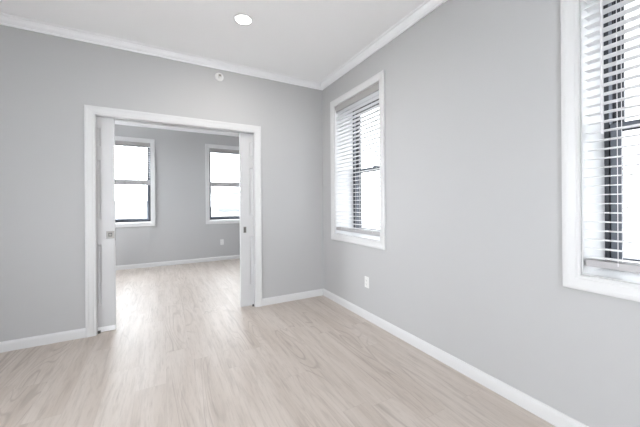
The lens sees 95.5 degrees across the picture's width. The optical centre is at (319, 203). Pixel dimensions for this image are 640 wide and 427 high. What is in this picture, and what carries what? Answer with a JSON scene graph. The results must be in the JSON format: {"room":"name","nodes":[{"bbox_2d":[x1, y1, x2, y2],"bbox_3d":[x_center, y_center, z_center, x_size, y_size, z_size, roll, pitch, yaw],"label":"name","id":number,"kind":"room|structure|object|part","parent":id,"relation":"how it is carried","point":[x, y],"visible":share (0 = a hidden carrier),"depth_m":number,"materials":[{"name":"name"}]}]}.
{"room":"empty living room","nodes":[
{"label":"empty living room","id":0,"kind":"room"},
{"bbox_2d":[0,25,323,341],"bbox_3d":[-1.885,-0.166,2.868,4.300,2.760,0.130,0,0,-28],"label":"wall","id":1,"kind":"structure","parent":0,"point":[47,81],"depth_m":2.63,"materials":[{"name":"grey paint"}]},
{"bbox_2d":[0,13,321,89],"bbox_3d":[-1.848,-1.514,2.782,4.300,0.066,0.065,0,0,-28],"label":"trim","id":2,"kind":"structure","parent":1,"relation":"attached to","point":[5,19],"depth_m":2.84,"materials":[{"name":"white paint"}]},
{"bbox_2d":[0,288,323,352],"bbox_3d":[-1.841,1.172,2.805,4.300,0.084,0.014,0,0,-28],"label":"baseboard","id":3,"kind":"structure","parent":1,"relation":"attached to","point":[34,341],"depth_m":2.57,"materials":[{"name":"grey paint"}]},
{"bbox_2d":[84,105,261,337],"bbox_3d":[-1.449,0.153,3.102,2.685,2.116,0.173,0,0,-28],"label":"door frame","id":4,"kind":"structure","parent":1,"relation":"in","point":[90,112],"depth_m":2.73,"materials":[{"name":"grey paint"}]},
{"bbox_2d":[96,116,115,331],"bbox_3d":[-2.333,0.195,2.622,0.802,2.035,0.046,0,0,-28],"label":"door","id":5,"kind":"structure","parent":4,"relation":"attached to","point":[105,127],"depth_m":2.77,"materials":[{"name":"grey paint"}]},
{"bbox_3d":[-2.004,0.296,2.780,0.064,0.070,0.003,0,0,-28],"label":"pull plate","id":6,"kind":"part","parent":5,"relation":"part of","materials":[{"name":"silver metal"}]},
{"bbox_2d":[239,132,253,306],"bbox_3d":[-0.578,0.179,3.571,0.800,2.027,0.039,0,0,-28],"label":"door","id":7,"kind":"structure","parent":4,"relation":"attached to","point":[245,139],"depth_m":3.40,"materials":[{"name":"grey paint"}]},
{"bbox_2d":[215,73,223,80],"bbox_3d":[-1.103,-1.402,3.194,0.092,0.092,0.048,0,0,-28],"label":"sprinkler","id":8,"kind":"object","parent":1,"relation":"attached to","point":[218,76],"visible":1,"depth_m":3.21,"materials":[{"name":"white plastic"}]},
{"bbox_2d":[115,124,239,265],"bbox_3d":[-3.444,-0.155,5.754,4.300,2.760,0.370,0,0,-28],"label":"wall","id":9,"kind":"structure","parent":0,"point":[180,231],"depth_m":5.86,"materials":[{"name":"grey paint"}]},
{"bbox_2d":[115,136,154,227],"bbox_3d":[-3.733,-0.404,5.587,0.992,1.690,0.391,0,0,-28],"label":"window","id":10,"kind":"structure","parent":9,"relation":"in","point":[144,222],"depth_m":5.63,"materials":[{"name":"grey paint"}]},
{"bbox_3d":[-3.804,-0.761,5.713,0.788,0.782,0.028,0,0,-28],"label":"sash","id":11,"kind":"part","parent":10,"relation":"part of","materials":[{"name":"grey"}]},
{"bbox_2d":[115,141,149,184],"bbox_3d":[-3.663,-0.765,5.453,0.830,0.807,0.074,0,0,-28],"label":"window blind","id":12,"kind":"object","parent":10,"relation":"attached to","point":[119,143],"visible":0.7,"depth_m":5.50,"materials":[{"name":"grey plastic"}]},
{"bbox_3d":[-3.665,-0.379,5.461,0.820,0.034,0.054,0,0,-28],"label":"rail","id":13,"kind":"part","parent":12,"relation":"part of","materials":[{"name":"grey plastic"}]},
{"bbox_3d":[-3.781,-0.036,5.681,0.788,0.760,0.028,0,0,-28],"label":"sash","id":14,"kind":"part","parent":10,"relation":"part of","materials":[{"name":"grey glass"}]},
{"bbox_2d":[115,121,238,136],"bbox_3d":[-3.350,-1.503,5.562,4.300,0.066,0.065,0,0,-28],"label":"trim","id":15,"kind":"structure","parent":9,"relation":"attached to","point":[116,122],"depth_m":5.80,"materials":[{"name":"white paint"}]},
{"bbox_2d":[116,255,239,269],"bbox_3d":[-3.343,1.182,5.585,4.300,0.084,0.014,0,0,-28],"label":"baseboard","id":16,"kind":"structure","parent":9,"relation":"attached to","point":[187,261],"depth_m":5.82,"materials":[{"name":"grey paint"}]},
{"bbox_2d":[205,144,239,223],"bbox_3d":[-2.051,-0.416,6.496,0.992,1.690,0.391,0,0,-28],"label":"window","id":17,"kind":"structure","parent":9,"relation":"in","point":[221,219],"depth_m":6.20,"materials":[{"name":"grey paint"}]},
{"bbox_3d":[-2.122,-0.773,6.622,0.788,0.782,0.028,0,0,-28],"label":"sash","id":18,"kind":"part","parent":17,"relation":"part of","materials":[{"name":"grey"}]},
{"bbox_2d":[209,148,238,186],"bbox_3d":[-1.981,-0.708,6.362,0.830,0.945,0.074,0,0,-28],"label":"window blind","id":19,"kind":"object","parent":17,"relation":"attached to","point":[213,150],"visible":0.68,"depth_m":6.29,"materials":[{"name":"grey plastic"}]},
{"bbox_3d":[-1.983,-0.391,6.370,0.820,0.034,0.054,0,0,-28],"label":"rail","id":20,"kind":"part","parent":19,"relation":"part of","materials":[{"name":"grey plastic"}]},
{"bbox_3d":[-2.099,-0.048,6.590,0.788,0.760,0.028,0,0,-28],"label":"sash","id":21,"kind":"part","parent":17,"relation":"part of","materials":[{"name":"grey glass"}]},
{"bbox_2d":[0,0,425,82],"bbox_3d":[-1.189,-1.626,1.562,5.040,0.150,9.900,0,0,-28],"label":"ceiling","id":22,"kind":"structure","parent":0,"point":[310,40],"depth_m":2.52,"materials":[{"name":"white paint"}]},
{"bbox_2d":[233,13,252,25],"bbox_3d":[-0.647,-1.554,2.454,0.166,0.006,0.166,0,0,-28],"label":"recessed light","id":23,"kind":"object","parent":22,"relation":"in","point":[243,19],"visible":1,"depth_m":2.45,"materials":[{"name":"white paint"}]},
{"bbox_2d":[0,259,555,426],"bbox_3d":[-1.169,1.284,1.562,5.040,0.150,9.900,0,0,-28],"label":"floor","id":24,"kind":"structure","parent":0,"point":[182,350],"depth_m":2.09,"materials":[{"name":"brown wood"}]},
{"bbox_2d":[322,0,639,426],"bbox_3d":[0.875,-0.185,2.671,0.370,2.760,9.900,0,0,-28],"label":"wall","id":25,"kind":"structure","parent":0,"point":[470,266],"depth_m":1.89,"materials":[{"name":"grey paint"}]},
{"bbox_2d":[330,70,385,249],"bbox_3d":[0.537,-0.413,3.272,0.391,1.702,0.992,0,0,-28],"label":"window","id":26,"kind":"structure","parent":25,"relation":"in","point":[379,77],"depth_m":3.56,"materials":[{"name":"white paint"},{"name":"clear glass"},{"name":"dark grey metal"}]},
{"bbox_2d":[335,82,379,235],"bbox_3d":[0.404,-0.432,3.200,0.074,1.500,0.830,0,0,-28],"label":"window blind","id":27,"kind":"object","parent":26,"relation":"attached to","point":[374,88],"visible":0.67,"depth_m":3.17,"materials":[{"name":"grey plastic"}]},
{"bbox_3d":[0.417,0.301,3.204,0.054,0.034,0.820,0,0,-28],"label":"rail","id":28,"kind":"part","parent":27,"relation":"part of","materials":[{"name":"grey plastic"}]},
{"bbox_3d":[0.412,-0.419,3.204,0.055,1.437,0.582,0,0,-28],"label":"ladder cord","id":29,"kind":"part","parent":27,"relation":"part of","materials":[{"name":"white plastic"}]},
{"bbox_3d":[0.663,-0.414,3.340,0.105,1.550,0.840,0,0,-28],"label":"frame","id":30,"kind":"part","parent":26,"relation":"part of","materials":[{"name":"grey"}]},
{"bbox_3d":[0.634,-0.043,3.323,0.028,0.766,0.788,0,0,-28],"label":"sash","id":31,"kind":"part","parent":26,"relation":"part of","materials":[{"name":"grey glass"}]},
{"bbox_3d":[0.661,-0.774,3.340,0.028,0.788,0.788,0,0,-28],"label":"sash","id":32,"kind":"part","parent":26,"relation":"part of","materials":[{"name":"grey"}]},
{"bbox_2d":[365,276,368,287],"bbox_3d":[0.483,0.812,3.012,0.009,0.115,0.070,0,0,-28],"label":"wall outlet","id":33,"kind":"object","parent":25,"relation":"attached to","point":[366,278],"visible":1,"depth_m":3.00,"materials":[{"name":"white plastic"}]},
{"bbox_2d":[320,0,446,89],"bbox_3d":[1.425,-1.536,1.178,0.065,0.066,6.000,0,0,-28],"label":"trim","id":34,"kind":"structure","parent":25,"relation":"attached to","point":[428,6],"depth_m":2.68,"materials":[{"name":"white paint"}]},
{"bbox_2d":[323,289,588,426],"bbox_3d":[1.467,1.149,1.190,0.014,0.084,6.000,0,0,-28],"label":"baseboard","id":35,"kind":"structure","parent":25,"relation":"attached to","point":[538,408],"depth_m":1.97,"materials":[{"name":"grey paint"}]},
{"bbox_2d":[560,0,639,301],"bbox_3d":[1.669,-0.421,1.178,0.391,1.702,0.992,0,0,-28],"label":"window","id":36,"kind":"structure","parent":25,"relation":"in","point":[574,137],"depth_m":1.50,"materials":[{"name":"white paint"},{"name":"clear glass"},{"name":"dark grey metal"}]},
{"bbox_3d":[1.794,-0.422,1.246,0.105,1.550,0.840,0,0,-28],"label":"frame","id":37,"kind":"part","parent":36,"relation":"part of","materials":[{"name":"grey"}]},
{"bbox_2d":[584,0,639,273],"bbox_3d":[1.535,-0.440,1.106,0.074,1.500,0.830,0,0,-28],"label":"window blind","id":38,"kind":"object","parent":36,"relation":"attached to","point":[606,264],"visible":1,"depth_m":1.38,"materials":[{"name":"grey plastic"}]},
{"bbox_3d":[1.548,0.293,1.110,0.054,0.034,0.820,0,0,-28],"label":"rail","id":39,"kind":"part","parent":38,"relation":"part of","materials":[{"name":"grey plastic"}]},
{"bbox_3d":[1.543,-0.427,1.110,0.055,1.437,0.582,0,0,-28],"label":"ladder cord","id":40,"kind":"part","parent":38,"relation":"part of","materials":[{"name":"white fabric"}]},
{"bbox_3d":[1.766,-0.051,1.229,0.028,0.766,0.788,0,0,-28],"label":"sash","id":41,"kind":"part","parent":36,"relation":"part of","materials":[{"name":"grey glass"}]},
{"bbox_3d":[1.792,-0.782,1.246,0.028,0.788,0.788,0,0,-28],"label":"sash","id":42,"kind":"part","parent":36,"relation":"part of","materials":[{"name":"grey"}]},
{"label":"outside","id":43,"kind":"structure","parent":0,"visible":0},
{"bbox_2d":[362,218,639,258],"bbox_3d":[32.937,5.321,21.587,85.300,0.300,160.000,0,0,-28],"label":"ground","id":44,"kind":"structure","parent":43,"point":[626,236],"depth_m":44.95,"materials":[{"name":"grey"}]},
{"bbox_2d":[211,207,239,216],"bbox_3d":[-6.391,2.855,24.206,4.980,5.180,6.220,0,0,-28],"label":"building","id":45,"kind":"structure","parent":44,"relation":"on","point":[215,211],"depth_m":20.83,"materials":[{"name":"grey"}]},
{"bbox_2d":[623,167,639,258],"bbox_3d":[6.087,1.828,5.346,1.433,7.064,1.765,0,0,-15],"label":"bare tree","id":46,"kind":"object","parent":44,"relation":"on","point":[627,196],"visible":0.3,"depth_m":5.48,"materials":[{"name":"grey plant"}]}
]}

